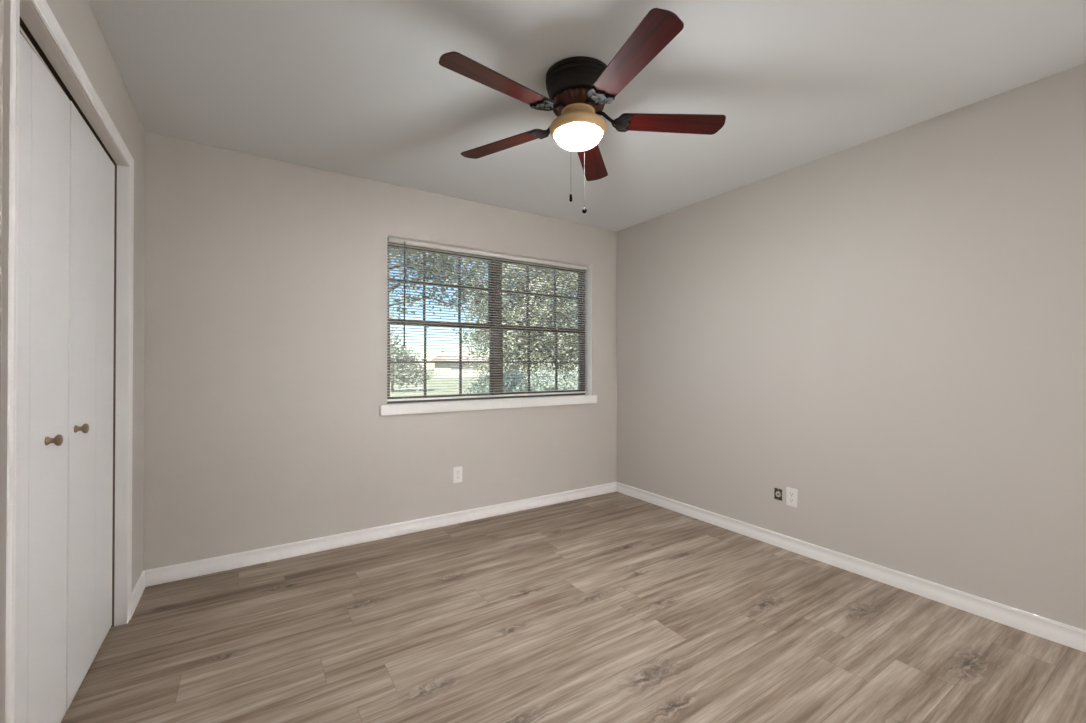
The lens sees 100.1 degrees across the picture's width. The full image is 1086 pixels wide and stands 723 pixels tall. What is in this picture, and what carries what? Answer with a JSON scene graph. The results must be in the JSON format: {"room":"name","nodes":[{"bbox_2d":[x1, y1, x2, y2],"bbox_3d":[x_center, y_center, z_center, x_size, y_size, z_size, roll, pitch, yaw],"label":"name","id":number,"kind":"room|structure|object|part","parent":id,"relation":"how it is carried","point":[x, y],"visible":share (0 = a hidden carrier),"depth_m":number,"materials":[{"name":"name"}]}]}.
{"room":"empty bedroom","nodes":[
{"label":"empty bedroom","id":0,"kind":"room"},
{"bbox_2d":[0,0,144,590],"bbox_3d":[-0.782,-0.031,0.252,0.110,2.440,5.150,0,0,-33],"label":"wall","id":1,"kind":"structure","parent":0,"point":[76,19],"depth_m":2.10,"materials":[{"name":"paint"}]},
{"bbox_2d":[14,33,69,722],"bbox_3d":[-1.444,0.147,1.294,0.065,2.071,0.589,0,0,-33],"label":"door","id":2,"kind":"structure","parent":1,"relation":"in","point":[44,108],"depth_m":1.34,"materials":[{"name":"paint"}]},
{"bbox_3d":[-1.369,0.152,1.147,0.030,2.058,0.261,0,0,-33],"label":"panel","id":3,"kind":"part","parent":2,"relation":"part of","materials":[{"name":"paint"}]},
{"bbox_3d":[-1.483,0.240,1.381,0.035,0.035,0.035,0,0,-33],"label":"knob","id":4,"kind":"part","parent":2,"relation":"part of","materials":[{"name":"brown metal"}]},
{"bbox_2d":[0,0,133,722],"bbox_3d":[-1.620,0.120,1.551,0.123,2.156,1.331,0,0,-33],"label":"trim","id":5,"kind":"structure","parent":1,"relation":"attached to","point":[35,20],"depth_m":1.27,"materials":[{"name":"paint"}]},
{"bbox_3d":[-1.226,0.117,1.047,0.013,2.156,0.057,0,0,-33],"label":"casing","id":6,"kind":"part","parent":5,"relation":"part of","materials":[{"name":"paint"}]},
{"bbox_3d":[-1.573,-0.929,1.588,0.013,0.057,1.331,0,0,-33],"label":"head casing","id":7,"kind":"part","parent":5,"relation":"part of","materials":[{"name":"paint"}]},
{"bbox_3d":[-1.921,0.123,2.115,0.013,2.156,0.057,0,0,-33],"label":"casing","id":8,"kind":"part","parent":5,"relation":"part of","materials":[{"name":"paint"}]},
{"bbox_2d":[66,101,114,710],"bbox_3d":[-1.767,0.148,1.796,0.065,2.067,0.605,0,0,-33],"label":"door","id":9,"kind":"structure","parent":1,"relation":"in","point":[92,172],"depth_m":1.73,"materials":[{"name":"paint"}]},
{"bbox_3d":[-1.703,0.147,1.666,0.030,2.067,0.316,0,0,-33],"label":"panel","id":10,"kind":"part","parent":9,"relation":"part of","materials":[{"name":"paint"}]},
{"bbox_3d":[-1.622,0.236,1.601,0.035,0.035,0.035,0,0,-33],"label":"knob","id":11,"kind":"part","parent":9,"relation":"part of","materials":[{"name":"brown metal"}]},
{"bbox_3d":[-1.869,0.149,1.920,0.030,2.067,0.287,0,0,-33],"label":"panel","id":12,"kind":"part","parent":9,"relation":"part of","materials":[{"name":"paint"}]},
{"bbox_2d":[131,571,145,617],"bbox_3d":[-1.163,1.151,0.943,0.014,0.086,3.564,0,0,-33],"label":"baseboard","id":13,"kind":"structure","parent":1,"relation":"attached to","point":[138,590],"depth_m":2.27,"materials":[{"name":"paint"}]},
{"bbox_2d":[143,132,616,569],"bbox_3d":[-1.012,-0.011,3.270,4.284,2.440,0.160,0,0,-33],"label":"wall","id":14,"kind":"structure","parent":0,"point":[265,299],"depth_m":2.86,"materials":[{"name":"paint"}]},
{"bbox_2d":[143,482,616,586],"bbox_3d":[-0.720,1.167,3.349,3.379,0.086,0.014,0,0,-33],"label":"baseboard","id":15,"kind":"structure","parent":14,"relation":"attached to","point":[160,575],"depth_m":2.99,"materials":[{"name":"paint"}]},
{"bbox_2d":[453,466,461,482],"bbox_3d":[-0.637,0.848,3.408,0.072,0.117,0.008,0,0,-33],"label":"wall outlet","id":16,"kind":"object","parent":14,"relation":"attached to","point":[457,471],"visible":1,"depth_m":3.40,"materials":[{"name":"plastic"}]},
{"bbox_2d":[380,235,596,415],"bbox_3d":[-0.356,-0.255,3.685,1.901,1.256,0.182,0,0,-33],"label":"window","id":17,"kind":"structure","parent":14,"relation":"in","point":[482,403],"depth_m":3.70,"materials":[{"name":"paint"}]},
{"bbox_3d":[-0.778,-0.557,3.498,0.839,0.582,0.022,0,0,-33],"label":"sash","id":18,"kind":"part","parent":17,"relation":"part of","materials":[{"name":"brown metal"}]},
{"bbox_3d":[-0.764,-0.011,3.475,0.839,0.586,0.022,0,0,-33],"label":"sash","id":19,"kind":"part","parent":17,"relation":"part of","materials":[{"name":"clear glass"}]},
{"bbox_2d":[387,237,586,401],"bbox_3d":[-0.349,-0.293,3.673,1.796,1.153,0.049,0,0,-33],"label":"window blind","id":20,"kind":"object","parent":17,"relation":"attached to","point":[391,240],"visible":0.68,"depth_m":3.59,"materials":[{"name":"plastic"}]},
{"bbox_3d":[-0.596,-0.283,3.526,0.001,1.116,0.028,0,0,-33],"label":"ladder cord","id":21,"kind":"part","parent":20,"relation":"part of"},
{"bbox_3d":[-0.352,0.277,3.680,1.790,0.014,0.022,0,0,-33],"label":"rail","id":22,"kind":"part","parent":20,"relation":"part of","materials":[{"name":"plastic"}]},
{"bbox_3d":[-0.352,-0.854,3.688,1.790,0.028,0.028,0,0,-33],"label":"head rail","id":23,"kind":"part","parent":20,"relation":"part of","materials":[{"name":"plastic"}]},
{"bbox_3d":[0.285,-0.280,4.098,0.001,1.116,0.028,0,0,-33],"label":"ladder cord","id":24,"kind":"part","parent":20,"relation":"part of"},
{"bbox_3d":[-0.346,0.338,3.666,1.901,0.070,0.147,0,0,-33],"label":"sill","id":25,"kind":"part","parent":17,"relation":"part of","materials":[{"name":"paint"}]},
{"bbox_3d":[-0.010,-0.553,3.998,0.849,0.582,0.022,0,0,-33],"label":"sash","id":26,"kind":"part","parent":17,"relation":"part of","materials":[{"name":"clear glass"}]},
{"bbox_3d":[0.003,-0.007,3.974,0.849,0.586,0.022,0,0,-33],"label":"sash","id":27,"kind":"part","parent":17,"relation":"part of","materials":[{"name":"clear glass"}]},
{"bbox_2d":[61,491,1085,722],"bbox_3d":[0.392,1.255,1.103,4.284,0.120,5.310,0,0,-33],"label":"floor","id":28,"kind":"structure","parent":0,"point":[613,607],"depth_m":1.92,"materials":[{"name":"wood"}]},
{"bbox_2d":[88,0,1085,231],"bbox_3d":[0.392,-1.305,1.119,4.284,0.120,5.310,0,0,-33],"label":"ceiling","id":29,"kind":"structure","parent":0,"point":[358,88],"depth_m":1.99,"materials":[{"name":"paint"}]},
{"bbox_2d":[439,8,725,212],"bbox_3d":[0.136,-0.950,1.950,1.228,0.580,1.242,0,0,-33],"label":"ceiling fan","id":30,"kind":"object","parent":29,"relation":"hanging from","point":[579,88],"visible":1,"depth_m":1.87,"materials":[{"name":"brown wood"}]},
{"bbox_3d":[-0.164,-1.054,1.722,0.480,0.026,0.124,0,0,-40],"label":"blade","id":31,"kind":"part","parent":30,"relation":"part of","materials":[{"name":"brown wood"}]},
{"bbox_3d":[-0.195,-1.051,2.206,0.480,0.026,0.124,0,0,32],"label":"blade","id":32,"kind":"part","parent":30,"relation":"part of","materials":[{"name":"brown wood"}]},
{"bbox_3d":[0.041,-1.067,2.058,0.112,0.066,0.079,0,0,32],"label":"iron arm","id":33,"kind":"part","parent":30,"relation":"part of"},
{"bbox_3d":[0.050,-1.068,1.900,0.112,0.066,0.079,0,0,-40],"label":"iron arm","id":34,"kind":"part","parent":30,"relation":"part of"},
{"bbox_3d":[0.153,-0.964,1.984,0.202,0.054,0.202,0,0,-33],"label":"lamp shade","id":35,"kind":"part","parent":30,"relation":"part of","materials":[{"name":"white glass"}]},
{"bbox_3d":[0.190,-0.856,2.084,0.002,0.301,0.002,0,0,-3],"label":"pull chain","id":36,"kind":"part","parent":30,"relation":"part of","materials":[{"name":"silver metal"}]},
{"bbox_3d":[0.256,-1.050,2.384,0.124,0.026,0.480,0,0,14],"label":"blade","id":37,"kind":"part","parent":30,"relation":"part of","materials":[{"name":"brown wood"}]},
{"bbox_3d":[0.202,-1.069,1.860,0.079,0.066,0.112,0,0,-22],"label":"iron arm","id":38,"kind":"part","parent":30,"relation":"part of"},
{"bbox_3d":[0.287,-1.068,1.993,0.112,0.066,0.079,0,0,-4],"label":"iron arm","id":39,"kind":"part","parent":30,"relation":"part of"},
{"bbox_3d":[0.305,-1.055,1.602,0.124,0.026,0.480,0,0,-22],"label":"blade","id":40,"kind":"part","parent":30,"relation":"part of","materials":[{"name":"brown wood"}]},
{"bbox_3d":[0.565,-1.052,2.011,0.480,0.026,0.124,0,0,-4],"label":"blade","id":41,"kind":"part","parent":30,"relation":"part of","materials":[{"name":"brown wood"}]},
{"bbox_2d":[616,63,1085,629],"bbox_3d":[2.164,-0.018,2.168,0.160,2.440,5.150,0,0,-33],"label":"wall","id":42,"kind":"structure","parent":0,"point":[888,331],"depth_m":2.44,"materials":[{"name":"paint"}]},
{"bbox_2d":[774,488,781,500],"bbox_3d":[1.552,0.869,2.985,0.037,0.077,0.055,0,0,-33],"label":"wall jack","id":43,"kind":"object","parent":42,"relation":"attached to","point":[778,493],"visible":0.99,"depth_m":2.98,"materials":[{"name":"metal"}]},
{"bbox_2d":[786,487,797,507],"bbox_3d":[1.585,0.866,2.899,0.008,0.117,0.072,0,0,-33],"label":"wall outlet","id":44,"kind":"object","parent":42,"relation":"attached to","point":[791,493],"visible":1,"depth_m":2.90,"materials":[{"name":"plastic"}]},
{"bbox_2d":[617,482,1085,651],"bbox_3d":[1.655,1.163,2.784,0.014,0.086,3.550,0,0,-33],"label":"baseboard","id":45,"kind":"structure","parent":42,"relation":"attached to","point":[1064,634],"depth_m":2.43,"materials":[{"name":"paint"}]},
{"label":"outside","id":46,"kind":"structure","parent":0,"visible":0},
{"bbox_2d":[390,368,577,396],"bbox_3d":[-12.588,1.916,73.530,180.000,0.240,130.000,0,0,-33],"label":"lawn","id":47,"kind":"structure","parent":46,"point":[432,382],"depth_m":29.69,"materials":[{"name":"green plant"}]},
{"bbox_2d":[394,343,423,376],"bbox_3d":[-16.212,0.029,50.371,6.790,4.507,5.851,0,0,15],"label":"tree","id":48,"kind":"object","parent":47,"relation":"on","point":[403,343],"visible":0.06,"depth_m":50.65,"materials":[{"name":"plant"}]},
{"bbox_2d":[390,327,434,391],"bbox_3d":[-7.245,-0.127,23.146,3.806,3.813,3.225,0,0,-33],"label":"tree","id":49,"kind":"object","parent":47,"relation":"on","point":[415,374],"visible":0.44,"depth_m":22.77,"materials":[{"name":"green plant"}]},
{"bbox_2d":[389,248,518,335],"bbox_3d":[-2.834,-1.103,10.361,4.923,5.429,3.267,0,0,-33],"label":"tree","id":50,"kind":"object","parent":47,"relation":"on","point":[389,248],"visible":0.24,"depth_m":10.60,"materials":[{"name":"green plant"}]},
{"bbox_2d":[431,343,506,376],"bbox_3d":[-8.185,-0.215,53.384,8.600,4.000,6.200,0,0,-33],"label":"house","id":51,"kind":"structure","parent":47,"relation":"on","point":[438,371],"depth_m":50.68,"materials":[{"name":"white"}]},
{"bbox_2d":[442,263,577,390],"bbox_3d":[0.117,-2.107,19.088,8.476,7.578,5.134,0,0,-40],"label":"oak tree","id":52,"kind":"object","parent":47,"relation":"on","point":[571,349],"visible":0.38,"depth_m":17.92,"materials":[{"name":"green plant"}]},
{"bbox_2d":[463,365,577,393],"bbox_3d":[0.216,0.946,14.282,5.773,1.874,1.696,0,0,-35],"label":"hedge","id":53,"kind":"object","parent":47,"relation":"on","point":[516,388],"visible":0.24,"depth_m":13.73,"materials":[{"name":"green plant"}]}
]}

